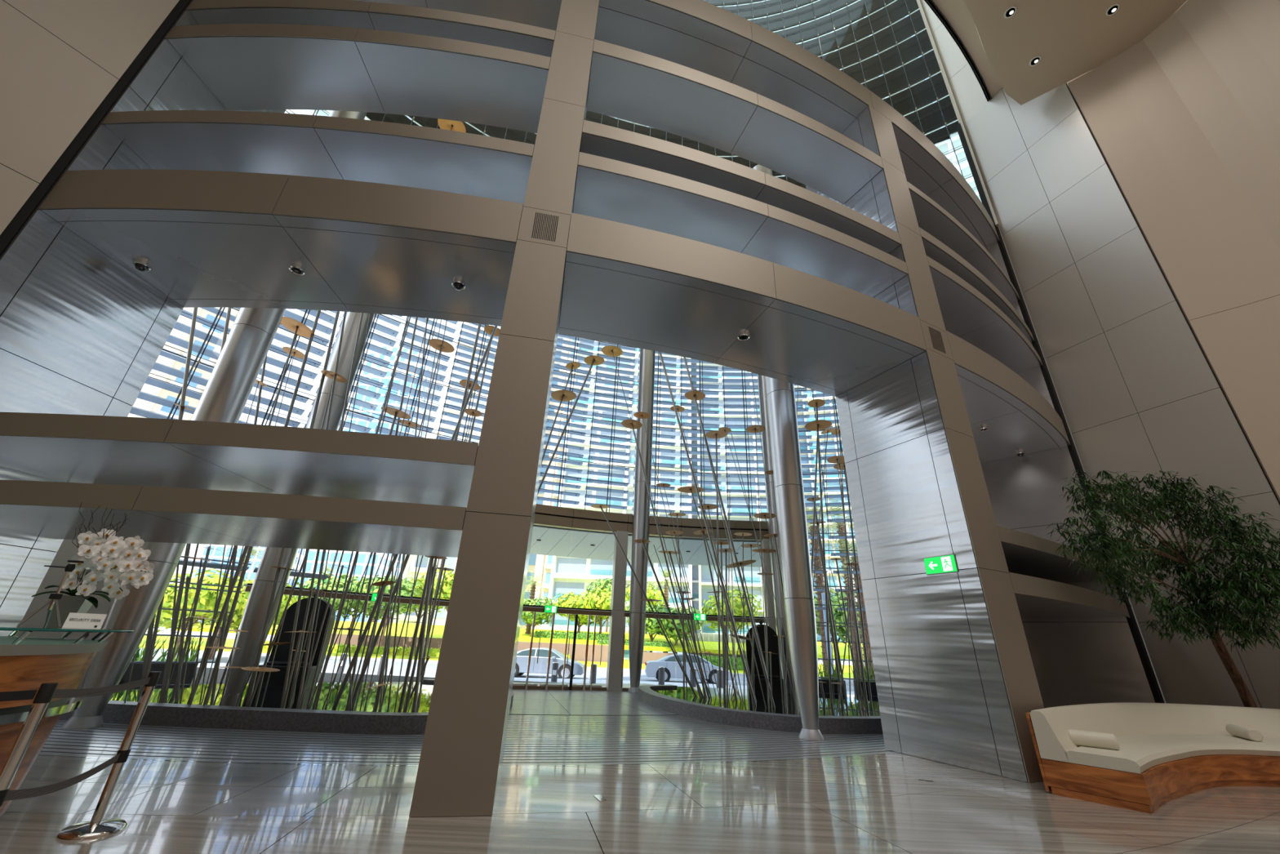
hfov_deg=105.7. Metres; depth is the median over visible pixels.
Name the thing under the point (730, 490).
rod
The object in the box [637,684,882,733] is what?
planter
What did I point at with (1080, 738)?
bolster cushion
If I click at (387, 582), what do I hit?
disc
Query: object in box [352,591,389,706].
disc
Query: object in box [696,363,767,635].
tower block
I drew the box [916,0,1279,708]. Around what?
wall
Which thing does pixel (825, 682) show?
planter
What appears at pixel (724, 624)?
disc
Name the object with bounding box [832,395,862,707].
rod
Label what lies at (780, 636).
disc
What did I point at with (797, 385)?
rod
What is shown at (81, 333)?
wall
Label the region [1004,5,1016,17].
recessed light
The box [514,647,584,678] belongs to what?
car
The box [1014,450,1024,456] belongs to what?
dome camera
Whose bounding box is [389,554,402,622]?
tower block
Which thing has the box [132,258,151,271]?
soffit light
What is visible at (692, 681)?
bollard
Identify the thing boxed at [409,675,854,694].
forecourt
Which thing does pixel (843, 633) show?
street tree
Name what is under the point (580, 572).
tower block
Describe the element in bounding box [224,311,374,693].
steel column
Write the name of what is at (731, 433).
rod
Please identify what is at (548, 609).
exit sign
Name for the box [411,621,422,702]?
disc
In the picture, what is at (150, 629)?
rod
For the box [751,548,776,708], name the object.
disc
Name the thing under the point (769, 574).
disc
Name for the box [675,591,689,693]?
disc
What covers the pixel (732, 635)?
disc
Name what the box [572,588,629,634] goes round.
street tree
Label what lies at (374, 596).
exit sign
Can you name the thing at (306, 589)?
disc
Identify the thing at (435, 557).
disc
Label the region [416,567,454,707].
disc
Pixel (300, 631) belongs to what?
disc
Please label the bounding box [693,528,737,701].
disc
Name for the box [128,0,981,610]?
window
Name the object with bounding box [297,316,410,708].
rod
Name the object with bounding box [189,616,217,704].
disc
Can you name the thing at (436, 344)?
disc
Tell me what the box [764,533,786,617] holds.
disc
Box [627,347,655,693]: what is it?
steel column
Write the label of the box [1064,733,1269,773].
seat cushion
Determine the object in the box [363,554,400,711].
rod
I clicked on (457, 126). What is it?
disc
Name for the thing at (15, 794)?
belt
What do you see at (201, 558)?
disc
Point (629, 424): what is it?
disc
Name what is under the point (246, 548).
rod
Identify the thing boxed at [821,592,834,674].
lamp post
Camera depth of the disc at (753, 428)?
14.02 m
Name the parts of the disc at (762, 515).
rod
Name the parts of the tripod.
leg, leg, pan handle, leg, post, mount plate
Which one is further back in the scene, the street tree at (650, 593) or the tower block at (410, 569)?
the tower block at (410, 569)
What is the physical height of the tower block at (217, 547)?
44.000 m
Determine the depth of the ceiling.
13.06 m
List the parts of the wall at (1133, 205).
wall panel, wall panel, wall panel, wall panel, wall panel, wall panel, wall panel, wall panel, wall panel, wall panel, wall panel, wall panel, wall panel, wall panel, wall panel, wall panel, wall panel, wall panel, wall panel, plaster panel, wall panel, wall panel, plaster panel, wall panel, wall panel, plaster panel, plaster panel, wall panel, plaster panel, plaster panel, wall panel, plaster panel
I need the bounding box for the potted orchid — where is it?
[31,502,155,626]
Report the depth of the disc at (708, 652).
11.35 m
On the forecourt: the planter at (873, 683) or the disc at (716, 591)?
the planter at (873, 683)
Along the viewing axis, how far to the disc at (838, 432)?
14.12 m
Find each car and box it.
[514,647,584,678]
[644,653,731,684]
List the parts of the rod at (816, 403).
rod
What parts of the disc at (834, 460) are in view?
rod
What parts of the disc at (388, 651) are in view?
rod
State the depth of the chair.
11.38 m
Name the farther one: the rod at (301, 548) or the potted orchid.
the rod at (301, 548)
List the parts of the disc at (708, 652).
rod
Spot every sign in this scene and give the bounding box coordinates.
[62,612,106,628]
[370,592,382,601]
[543,604,557,613]
[693,613,706,620]
[923,554,958,575]
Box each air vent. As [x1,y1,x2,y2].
[531,212,558,241]
[928,326,946,353]
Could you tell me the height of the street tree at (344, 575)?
5.309 m
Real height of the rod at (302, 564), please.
3.832 m
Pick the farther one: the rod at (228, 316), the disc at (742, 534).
the disc at (742, 534)
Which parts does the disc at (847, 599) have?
rod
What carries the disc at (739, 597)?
on the planter at (850, 718)
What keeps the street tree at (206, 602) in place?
on the road
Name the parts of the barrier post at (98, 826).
post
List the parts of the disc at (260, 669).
rod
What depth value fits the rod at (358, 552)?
8.48 m
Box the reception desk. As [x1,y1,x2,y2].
[0,623,133,817]
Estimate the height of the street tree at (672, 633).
5.278 m
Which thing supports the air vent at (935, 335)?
in the wall at (873, 286)
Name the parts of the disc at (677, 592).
rod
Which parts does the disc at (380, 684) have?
rod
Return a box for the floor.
[0,666,1279,853]
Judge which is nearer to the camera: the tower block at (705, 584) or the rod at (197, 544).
the rod at (197, 544)
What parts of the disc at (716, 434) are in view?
rod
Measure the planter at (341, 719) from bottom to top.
0.250 m
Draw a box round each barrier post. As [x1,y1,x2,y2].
[0,682,58,807]
[55,671,161,840]
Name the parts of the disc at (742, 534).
rod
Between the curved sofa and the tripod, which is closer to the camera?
the tripod
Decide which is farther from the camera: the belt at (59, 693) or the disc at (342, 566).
the disc at (342, 566)
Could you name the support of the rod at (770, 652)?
on the planter at (850, 718)
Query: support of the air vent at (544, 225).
in the wall at (873, 286)
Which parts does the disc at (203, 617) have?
rod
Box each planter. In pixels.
[58,679,513,734]
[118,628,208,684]
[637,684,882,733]
[817,655,846,694]
[848,657,877,696]
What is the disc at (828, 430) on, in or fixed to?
on the planter at (850, 718)
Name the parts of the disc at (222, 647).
rod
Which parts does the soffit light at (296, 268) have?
lamp glass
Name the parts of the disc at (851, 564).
rod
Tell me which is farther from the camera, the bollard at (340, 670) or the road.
the road
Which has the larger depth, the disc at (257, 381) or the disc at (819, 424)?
the disc at (819, 424)
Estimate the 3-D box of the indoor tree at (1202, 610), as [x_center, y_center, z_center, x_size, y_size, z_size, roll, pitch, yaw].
[8.963,2.852,8.317,4.584,5.043,2.870,2,-24,0]
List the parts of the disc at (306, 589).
rod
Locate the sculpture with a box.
[745,620,784,697]
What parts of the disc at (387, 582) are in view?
rod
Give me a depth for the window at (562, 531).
16.73 m
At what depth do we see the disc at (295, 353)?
10.73 m
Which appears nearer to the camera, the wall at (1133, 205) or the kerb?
the wall at (1133, 205)
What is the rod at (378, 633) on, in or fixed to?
in the planter at (341, 719)
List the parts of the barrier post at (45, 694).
post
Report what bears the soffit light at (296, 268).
attached to the wall at (873, 286)
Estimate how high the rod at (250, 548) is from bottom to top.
8.798 m
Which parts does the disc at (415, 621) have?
rod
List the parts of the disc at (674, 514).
rod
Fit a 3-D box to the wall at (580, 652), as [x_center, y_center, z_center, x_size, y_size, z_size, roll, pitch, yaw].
[-10.826,19.245,41.589,34.000,1.600,0.400,2,-24,0]
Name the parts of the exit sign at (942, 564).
white door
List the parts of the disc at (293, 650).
rod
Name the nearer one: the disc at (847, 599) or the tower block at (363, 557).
the disc at (847, 599)
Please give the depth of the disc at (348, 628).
8.54 m
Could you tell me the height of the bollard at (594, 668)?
0.880 m
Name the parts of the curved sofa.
panel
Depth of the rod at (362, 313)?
9.25 m
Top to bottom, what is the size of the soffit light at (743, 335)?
0.062 m
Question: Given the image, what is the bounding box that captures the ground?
[140,635,865,672]
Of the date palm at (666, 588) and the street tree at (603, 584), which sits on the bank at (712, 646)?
the date palm at (666, 588)
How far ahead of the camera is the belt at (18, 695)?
2.87 m
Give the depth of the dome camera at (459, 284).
7.34 m
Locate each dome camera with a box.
[451,278,466,290]
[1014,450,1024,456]
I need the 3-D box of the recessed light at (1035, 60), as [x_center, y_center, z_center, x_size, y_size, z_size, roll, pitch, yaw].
[10.981,-10.171,13.489,0.260,0.020,0.260,2,-24,0]
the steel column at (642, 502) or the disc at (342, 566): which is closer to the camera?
the disc at (342, 566)
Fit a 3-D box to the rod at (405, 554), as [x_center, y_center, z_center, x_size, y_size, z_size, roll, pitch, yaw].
[-4.723,3.250,9.229,0.613,3.958,0.613,2,-24,0]
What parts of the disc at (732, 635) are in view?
rod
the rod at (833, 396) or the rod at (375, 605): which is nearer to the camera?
the rod at (375, 605)
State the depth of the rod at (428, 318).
9.09 m
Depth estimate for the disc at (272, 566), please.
8.68 m
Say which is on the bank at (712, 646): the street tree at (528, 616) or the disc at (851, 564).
the street tree at (528, 616)
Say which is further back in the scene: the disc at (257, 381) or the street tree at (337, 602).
the street tree at (337, 602)
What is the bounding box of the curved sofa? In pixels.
[1025,702,1279,813]
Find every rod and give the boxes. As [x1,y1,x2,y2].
[137,307,197,702]
[141,594,164,693]
[158,307,231,702]
[160,543,199,702]
[164,560,179,702]
[174,577,189,702]
[186,546,248,704]
[190,545,232,705]
[199,545,226,704]
[203,310,320,704]
[209,353,267,705]
[245,311,339,705]
[260,548,302,706]
[280,311,346,708]
[288,312,363,704]
[296,549,325,708]
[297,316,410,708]
[301,313,370,709]
[306,552,373,709]
[322,553,384,707]
[332,553,398,708]
[333,318,428,702]
[346,316,417,705]
[351,325,497,706]
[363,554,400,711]
[374,319,441,702]
[374,320,447,711]
[378,553,395,709]
[386,318,427,710]
[394,555,418,711]
[398,323,480,707]
[412,555,434,710]
[653,544,706,697]
[658,351,756,705]
[683,356,775,707]
[696,670,708,697]
[727,489,730,702]
[730,432,795,702]
[751,373,796,709]
[760,374,783,702]
[763,651,775,707]
[785,385,798,685]
[808,399,832,703]
[818,680,825,700]
[822,392,834,697]
[830,566,866,707]
[831,682,840,700]
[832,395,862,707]
[837,599,851,710]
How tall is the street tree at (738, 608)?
6.206 m
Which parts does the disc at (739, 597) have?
rod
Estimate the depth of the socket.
4.73 m
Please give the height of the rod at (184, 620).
2.179 m
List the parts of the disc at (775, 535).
rod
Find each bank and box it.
[138,643,853,678]
[170,620,863,659]
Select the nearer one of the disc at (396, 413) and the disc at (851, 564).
the disc at (396, 413)
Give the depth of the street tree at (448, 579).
38.64 m
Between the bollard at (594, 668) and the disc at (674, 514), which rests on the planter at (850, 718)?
the disc at (674, 514)
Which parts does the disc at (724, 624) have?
rod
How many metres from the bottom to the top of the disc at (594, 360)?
9.225 m
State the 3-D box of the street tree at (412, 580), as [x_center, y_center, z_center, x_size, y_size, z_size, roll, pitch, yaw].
[-18.644,15.413,40.970,5.403,5.703,5.448,2,-24,0]
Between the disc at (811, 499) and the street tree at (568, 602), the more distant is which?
the street tree at (568, 602)
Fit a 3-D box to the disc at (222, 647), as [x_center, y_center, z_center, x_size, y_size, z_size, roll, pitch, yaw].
[-6.734,4.019,7.608,0.448,1.079,0.448,2,-24,0]
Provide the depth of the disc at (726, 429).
15.33 m
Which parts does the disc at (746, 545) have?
rod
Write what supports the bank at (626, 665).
on the ground
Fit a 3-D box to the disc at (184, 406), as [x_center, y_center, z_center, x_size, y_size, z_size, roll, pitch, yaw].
[-8.499,2.019,8.467,1.427,5.296,0.320,2,-24,0]
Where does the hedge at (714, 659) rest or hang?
on the bank at (626, 665)
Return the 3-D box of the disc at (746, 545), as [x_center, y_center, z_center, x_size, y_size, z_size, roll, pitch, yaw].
[3.232,5.415,13.623,0.604,4.188,0.604,2,-24,0]
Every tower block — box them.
[127,306,239,420]
[186,544,305,624]
[293,339,441,622]
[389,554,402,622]
[392,321,500,625]
[520,336,575,629]
[544,340,692,659]
[690,358,698,653]
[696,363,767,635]
[794,385,864,665]
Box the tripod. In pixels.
[17,560,84,626]
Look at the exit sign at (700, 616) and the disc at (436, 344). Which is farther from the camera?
the exit sign at (700, 616)
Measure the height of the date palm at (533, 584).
8.352 m
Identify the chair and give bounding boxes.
[248,593,335,688]
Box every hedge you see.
[262,640,570,658]
[534,630,608,639]
[596,638,671,647]
[699,654,746,670]
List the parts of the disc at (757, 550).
rod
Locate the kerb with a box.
[139,648,855,680]
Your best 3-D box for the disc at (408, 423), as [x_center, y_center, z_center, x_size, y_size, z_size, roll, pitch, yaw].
[-5.196,2.468,9.580,0.443,5.632,0.444,2,-24,0]
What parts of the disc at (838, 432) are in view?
rod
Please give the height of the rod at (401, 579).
9.208 m
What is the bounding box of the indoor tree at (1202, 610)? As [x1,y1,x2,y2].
[1045,470,1279,707]
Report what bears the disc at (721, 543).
on the planter at (850, 718)
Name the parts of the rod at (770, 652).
rod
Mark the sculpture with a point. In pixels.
(772, 637)
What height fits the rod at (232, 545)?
3.162 m
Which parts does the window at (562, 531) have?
panel, cross rail, cross rail, cross rail, cross rail, cross rail, cross rail, rail, canopy panel, canopy panel, fascia panel, fascia panel, canopy panel, rail, canopy panel, fascia panel, canopy panel, fascia panel, pier panel, canopy panel, pier panel, canopy panel, fascia panel, fascia panel, canopy panel, canopy panel, canopy panel, fascia panel, fascia panel, canopy panel, canopy panel, fascia panel, fascia panel, canopy panel, pier panel, pier panel, cross rail, cross rail, cross rail, cross rail, cross rail, cross rail, cross rail, cross rail, cross rail, cross rail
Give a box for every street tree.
[146,568,251,657]
[185,573,282,659]
[235,578,307,631]
[291,570,363,613]
[332,573,386,644]
[355,573,426,646]
[395,577,444,646]
[420,565,454,648]
[521,596,555,636]
[551,591,602,633]
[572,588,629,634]
[586,577,628,631]
[625,582,669,652]
[625,603,674,652]
[646,601,705,653]
[702,589,763,657]
[813,587,857,675]
[830,601,862,650]
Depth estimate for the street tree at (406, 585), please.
36.82 m
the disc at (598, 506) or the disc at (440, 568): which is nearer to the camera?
the disc at (440, 568)
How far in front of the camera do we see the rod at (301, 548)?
8.64 m
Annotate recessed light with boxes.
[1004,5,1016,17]
[1029,55,1040,66]
[1105,3,1119,16]
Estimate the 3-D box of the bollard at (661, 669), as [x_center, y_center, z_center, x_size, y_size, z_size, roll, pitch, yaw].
[0.959,11.140,21.554,0.280,0.880,0.280,2,-24,0]
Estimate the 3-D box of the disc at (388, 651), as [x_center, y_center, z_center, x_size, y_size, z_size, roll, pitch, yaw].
[-5.114,4.654,9.603,0.348,1.669,0.343,-19,-32,40]
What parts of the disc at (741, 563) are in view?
rod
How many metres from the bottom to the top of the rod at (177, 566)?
2.698 m
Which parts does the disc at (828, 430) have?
rod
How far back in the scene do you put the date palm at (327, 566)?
57.41 m
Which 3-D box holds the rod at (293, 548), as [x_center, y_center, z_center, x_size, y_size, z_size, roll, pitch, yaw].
[-6.115,2.846,8.281,0.711,3.816,0.715,2,-24,0]
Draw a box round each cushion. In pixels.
[1030,702,1224,762]
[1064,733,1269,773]
[1066,728,1119,750]
[1202,704,1279,738]
[1225,724,1262,742]
[1229,735,1279,756]
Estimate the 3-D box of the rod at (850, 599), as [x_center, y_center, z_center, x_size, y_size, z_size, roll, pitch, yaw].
[4.822,5.402,11.446,0.680,2.574,0.030,2,-24,0]
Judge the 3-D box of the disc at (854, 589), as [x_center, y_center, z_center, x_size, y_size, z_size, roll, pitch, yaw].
[5.632,5.682,12.439,0.511,2.925,0.515,2,-24,0]
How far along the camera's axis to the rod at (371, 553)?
8.21 m
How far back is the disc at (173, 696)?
8.99 m
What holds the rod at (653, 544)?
on the planter at (850, 718)
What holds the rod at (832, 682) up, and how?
on the planter at (850, 718)
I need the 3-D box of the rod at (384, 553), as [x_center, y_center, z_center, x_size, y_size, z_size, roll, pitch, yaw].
[-5.141,3.594,8.769,0.458,2.924,0.020,2,-24,0]
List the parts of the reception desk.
glass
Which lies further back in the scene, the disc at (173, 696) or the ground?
the ground
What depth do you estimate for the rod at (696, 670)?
12.57 m
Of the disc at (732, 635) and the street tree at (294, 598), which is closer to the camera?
the disc at (732, 635)
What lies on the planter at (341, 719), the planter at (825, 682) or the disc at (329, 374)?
the disc at (329, 374)
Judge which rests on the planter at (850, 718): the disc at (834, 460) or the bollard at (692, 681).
the disc at (834, 460)
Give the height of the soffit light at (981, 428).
0.062 m
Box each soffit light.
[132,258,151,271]
[288,262,306,275]
[737,331,749,340]
[977,426,988,431]
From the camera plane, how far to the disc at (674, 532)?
13.29 m
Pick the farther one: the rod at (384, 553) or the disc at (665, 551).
the disc at (665, 551)
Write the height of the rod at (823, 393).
11.308 m
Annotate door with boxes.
[512,612,626,691]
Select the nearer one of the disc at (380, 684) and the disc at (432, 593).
the disc at (380, 684)
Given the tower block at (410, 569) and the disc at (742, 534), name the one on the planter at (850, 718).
the disc at (742, 534)
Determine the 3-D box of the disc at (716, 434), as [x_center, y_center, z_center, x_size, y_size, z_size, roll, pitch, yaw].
[2.115,3.438,12.894,0.646,7.119,0.646,2,-24,0]
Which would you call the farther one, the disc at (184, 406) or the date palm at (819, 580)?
the date palm at (819, 580)
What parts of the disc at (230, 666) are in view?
rod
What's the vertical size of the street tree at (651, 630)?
5.296 m
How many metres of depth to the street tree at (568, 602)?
47.77 m
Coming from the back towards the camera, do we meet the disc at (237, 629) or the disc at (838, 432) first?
the disc at (838, 432)
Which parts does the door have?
kick rail, handle, kick rail, handle, kick rail, handle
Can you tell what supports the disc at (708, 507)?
on the planter at (850, 718)
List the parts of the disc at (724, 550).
rod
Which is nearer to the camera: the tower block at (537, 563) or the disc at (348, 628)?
the disc at (348, 628)
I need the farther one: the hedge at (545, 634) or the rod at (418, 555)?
the hedge at (545, 634)
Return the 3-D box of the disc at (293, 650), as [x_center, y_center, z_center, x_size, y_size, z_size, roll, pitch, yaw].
[-6.278,4.565,8.734,0.266,1.036,0.264,-19,-32,40]
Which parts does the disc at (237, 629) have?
rod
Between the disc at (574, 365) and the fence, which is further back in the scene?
the fence
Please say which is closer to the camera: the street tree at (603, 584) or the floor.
the floor
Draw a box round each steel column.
[60,110,367,729]
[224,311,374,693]
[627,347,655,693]
[753,164,824,740]
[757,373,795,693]
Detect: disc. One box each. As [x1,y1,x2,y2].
[124,403,193,702]
[163,379,266,702]
[171,546,220,698]
[179,555,217,703]
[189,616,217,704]
[195,316,314,678]
[201,346,304,702]
[203,645,239,706]
[217,665,243,705]
[220,628,248,701]
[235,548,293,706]
[241,565,298,705]
[241,666,279,706]
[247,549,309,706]
[253,369,346,706]
[261,641,292,707]
[281,630,309,708]
[288,589,328,706]
[292,649,306,702]
[306,564,350,705]
[311,406,411,709]
[315,118,466,709]
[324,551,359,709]
[326,419,419,705]
[332,626,364,708]
[347,338,454,708]
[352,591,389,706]
[360,580,395,710]
[364,682,396,711]
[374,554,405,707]
[381,379,479,702]
[382,617,396,700]
[404,408,482,704]
[404,555,447,709]
[404,655,434,708]
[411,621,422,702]
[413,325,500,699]
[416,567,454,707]
[417,563,436,705]
[537,355,604,495]
[541,361,580,463]
[546,389,576,446]
[591,504,695,696]
[601,345,700,674]
[621,419,701,698]
[633,412,711,699]
[633,538,703,696]
[640,599,697,697]
[656,483,716,696]
[658,550,710,699]
[665,529,711,697]
[667,512,687,694]
[670,405,756,701]
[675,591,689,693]
[677,486,754,694]
[679,631,710,695]
[680,597,703,692]
[684,391,766,707]
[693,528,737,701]
[697,504,743,704]
[697,650,721,704]
[705,430,727,702]
[706,590,741,702]
[712,541,730,701]
[714,624,731,694]
[718,426,789,648]
[719,548,736,698]
[725,560,770,687]
[728,634,756,702]
[730,596,752,696]
[733,532,751,696]
[741,543,760,693]
[746,425,768,702]
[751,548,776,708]
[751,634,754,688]
[753,512,777,564]
[757,572,773,675]
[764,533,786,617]
[765,470,797,708]
[778,635,787,707]
[804,419,831,576]
[806,497,843,699]
[809,520,847,703]
[813,427,835,587]
[826,455,852,587]
[830,557,858,698]
[831,427,856,702]
[833,462,872,707]
[839,598,856,700]
[842,588,868,706]
[844,562,860,707]
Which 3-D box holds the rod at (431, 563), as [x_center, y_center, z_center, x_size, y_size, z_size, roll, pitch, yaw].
[-3.965,3.723,8.893,0.327,2.883,0.064,2,-24,0]
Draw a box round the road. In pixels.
[135,650,853,691]
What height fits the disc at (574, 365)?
9.312 m
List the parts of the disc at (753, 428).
rod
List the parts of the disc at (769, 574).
rod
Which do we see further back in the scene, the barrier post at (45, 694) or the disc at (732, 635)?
the disc at (732, 635)
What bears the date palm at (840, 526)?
on the road
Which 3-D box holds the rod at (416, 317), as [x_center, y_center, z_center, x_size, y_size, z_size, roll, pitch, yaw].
[-5.364,0.741,10.468,0.796,9.497,0.048,2,-24,0]
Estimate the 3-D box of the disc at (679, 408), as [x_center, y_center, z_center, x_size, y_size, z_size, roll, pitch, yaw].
[1.936,3.162,13.563,2.284,8.157,0.452,2,-24,0]
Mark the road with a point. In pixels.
(430, 670)
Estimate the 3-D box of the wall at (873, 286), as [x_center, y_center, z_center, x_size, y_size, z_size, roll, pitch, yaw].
[1.464,-1.752,9.402,19.807,13.743,3.958,10,-25,-17]
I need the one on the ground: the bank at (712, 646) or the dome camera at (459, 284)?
the bank at (712, 646)
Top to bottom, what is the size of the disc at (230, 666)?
0.778 m
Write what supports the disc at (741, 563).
on the planter at (850, 718)
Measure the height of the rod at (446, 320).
8.949 m
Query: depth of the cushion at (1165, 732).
6.66 m
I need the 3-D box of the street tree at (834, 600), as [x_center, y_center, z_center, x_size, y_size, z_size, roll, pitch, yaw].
[13.210,14.181,33.331,5.441,6.216,5.709,2,-24,0]
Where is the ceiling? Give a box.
[924,0,1187,105]
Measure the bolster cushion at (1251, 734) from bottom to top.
0.160 m
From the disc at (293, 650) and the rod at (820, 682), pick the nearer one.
the disc at (293, 650)
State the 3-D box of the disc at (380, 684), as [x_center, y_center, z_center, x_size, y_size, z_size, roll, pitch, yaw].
[-4.322,4.541,7.986,0.532,0.620,0.544,2,-24,0]
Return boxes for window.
[13,503,875,695]
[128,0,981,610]
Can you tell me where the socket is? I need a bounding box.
[593,794,607,801]
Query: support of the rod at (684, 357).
on the planter at (850, 718)
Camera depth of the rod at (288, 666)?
8.77 m
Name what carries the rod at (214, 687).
in the planter at (341, 719)
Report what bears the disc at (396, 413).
on the planter at (341, 719)
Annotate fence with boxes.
[686,632,746,657]
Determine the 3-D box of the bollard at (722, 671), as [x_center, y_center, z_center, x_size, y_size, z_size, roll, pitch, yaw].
[3.556,11.250,21.554,0.280,0.880,0.280,2,-24,0]
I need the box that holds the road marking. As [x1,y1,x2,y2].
[154,656,848,686]
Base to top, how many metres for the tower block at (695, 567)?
95.175 m
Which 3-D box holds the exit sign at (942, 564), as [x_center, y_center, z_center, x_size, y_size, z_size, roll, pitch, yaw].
[4.678,2.145,7.552,0.075,0.264,0.499,14,-26,-24]
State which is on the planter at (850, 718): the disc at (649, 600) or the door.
the disc at (649, 600)
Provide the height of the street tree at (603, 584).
8.475 m
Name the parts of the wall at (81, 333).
wall panel, wall panel, wall panel, wall panel, wall panel, wall panel, wall panel, wall panel, wall panel, wall panel, wall panel, wall panel, wall panel, wall panel, wall panel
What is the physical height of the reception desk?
1.336 m
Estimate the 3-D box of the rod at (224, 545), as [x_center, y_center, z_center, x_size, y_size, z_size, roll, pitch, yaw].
[-7.286,3.197,8.306,0.712,3.108,0.020,2,-24,0]
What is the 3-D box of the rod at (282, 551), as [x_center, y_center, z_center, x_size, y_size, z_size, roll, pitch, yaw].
[-6.836,0.744,9.851,0.970,8.878,0.064,2,-24,0]
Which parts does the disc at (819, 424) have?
rod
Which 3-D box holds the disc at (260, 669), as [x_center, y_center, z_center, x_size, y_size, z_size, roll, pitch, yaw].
[-6.080,4.210,7.622,0.521,0.794,0.522,2,-24,0]
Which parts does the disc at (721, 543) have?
rod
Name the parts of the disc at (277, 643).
rod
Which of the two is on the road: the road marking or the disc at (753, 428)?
the road marking
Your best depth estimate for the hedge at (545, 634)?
45.28 m
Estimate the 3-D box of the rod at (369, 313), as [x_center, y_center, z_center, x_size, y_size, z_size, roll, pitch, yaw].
[-5.829,0.653,9.576,1.106,8.895,0.020,2,-24,0]
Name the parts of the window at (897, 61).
pane, pane, pane, pane, pane, cross rod, cross rod, cross rod, cross rod, cross rod, cross rod, cross rod, cross rod, cross rod, cross rod, cross rod, cross rod, cross rod, cross rod, cross rod, cross rod, cross rod, cross rod, cross rod, cross rod, cross rod, cross rod, cross rod, cross rod, cross rod, cross rod, cross rod, cross rod, cross rod, cross rod, cross rod, cross rod, cross rod, cross rod, cross rod, cross rod, cross rod, cross rod, cross rod, cross rod, cross rod, cross rod, cross rod, cross rod, cross rod, cross rod, cross rod, cross rod, cross rod, cross rod, cross rod, cross rod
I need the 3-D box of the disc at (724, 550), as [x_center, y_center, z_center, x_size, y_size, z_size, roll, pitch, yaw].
[2.373,5.265,13.019,0.562,3.906,0.561,2,-24,0]
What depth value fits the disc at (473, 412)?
11.27 m
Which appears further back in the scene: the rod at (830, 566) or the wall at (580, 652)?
the wall at (580, 652)
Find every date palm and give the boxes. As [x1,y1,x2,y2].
[209,546,264,651]
[317,562,346,576]
[524,570,558,634]
[648,568,684,653]
[805,502,849,676]
[809,497,866,679]
[813,538,874,679]
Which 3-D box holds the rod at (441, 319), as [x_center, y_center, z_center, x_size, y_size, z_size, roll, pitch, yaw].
[-5.048,0.801,10.969,0.642,9.816,0.020,2,-24,0]
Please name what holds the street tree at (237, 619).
on the road
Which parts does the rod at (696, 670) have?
rod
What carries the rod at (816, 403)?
on the planter at (850, 718)
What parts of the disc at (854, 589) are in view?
rod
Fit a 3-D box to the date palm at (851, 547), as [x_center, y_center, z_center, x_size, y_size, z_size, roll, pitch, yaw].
[10.996,9.254,24.524,5.130,7.682,4.990,2,-24,0]
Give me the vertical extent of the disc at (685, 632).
1.712 m
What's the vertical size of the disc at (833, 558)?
4.068 m
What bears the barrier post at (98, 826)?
on the floor
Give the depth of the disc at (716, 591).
12.12 m
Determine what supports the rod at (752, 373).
in the planter at (850, 718)
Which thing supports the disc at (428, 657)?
on the planter at (341, 719)
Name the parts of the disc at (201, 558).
rod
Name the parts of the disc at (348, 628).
rod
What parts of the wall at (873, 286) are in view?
beam panel, beam panel, beam panel, beam panel, beam panel, beam panel, beam panel, beam panel, beam panel, beam panel, beam panel, beam panel, beam panel, beam panel, beam panel, beam panel, beam panel, beam panel, pier panel, pier panel, pier panel, pier panel, pier panel, pier panel, pier panel, pier panel, pier panel, pier panel, pier panel, pier panel, pier panel, beam panel, beam panel, beam panel, beam panel, beam panel, beam panel, beam panel, beam panel, beam panel, beam panel, beam panel, beam panel, pier panel, beam panel, beam panel, beam panel, pier panel, pier panel, beam panel, pier panel, pier panel, pier panel, pier panel, pier panel, pier panel, pier panel, pier panel, pier panel, beam panel, beam panel, pier panel, pier panel, beam panel, beam panel, beam panel, pier panel, beam panel, beam panel, beam panel, beam panel, beam panel, pier panel, beam panel, beam panel, beam panel, beam panel, beam panel, beam panel, beam panel, beam panel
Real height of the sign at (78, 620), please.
0.105 m
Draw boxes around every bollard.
[337,653,348,673]
[377,654,386,675]
[551,662,559,682]
[589,663,596,683]
[658,666,665,684]
[689,667,696,687]
[716,669,723,688]
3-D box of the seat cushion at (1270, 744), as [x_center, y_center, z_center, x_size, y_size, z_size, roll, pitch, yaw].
[10.065,4.369,6.411,3.026,0.120,1.533,-11,-27,28]
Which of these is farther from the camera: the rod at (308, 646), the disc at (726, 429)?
the disc at (726, 429)
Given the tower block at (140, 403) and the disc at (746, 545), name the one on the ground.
the tower block at (140, 403)
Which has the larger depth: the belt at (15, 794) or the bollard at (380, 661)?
the bollard at (380, 661)
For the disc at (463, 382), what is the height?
6.972 m
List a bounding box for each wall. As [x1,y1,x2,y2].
[0,0,285,635]
[0,0,1130,817]
[328,633,711,663]
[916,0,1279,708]
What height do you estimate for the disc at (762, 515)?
5.000 m
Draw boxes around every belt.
[0,689,37,701]
[4,752,120,800]
[52,676,151,697]
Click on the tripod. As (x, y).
(54, 597)
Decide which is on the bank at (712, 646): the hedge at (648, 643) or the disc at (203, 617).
the hedge at (648, 643)
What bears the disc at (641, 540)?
on the planter at (850, 718)

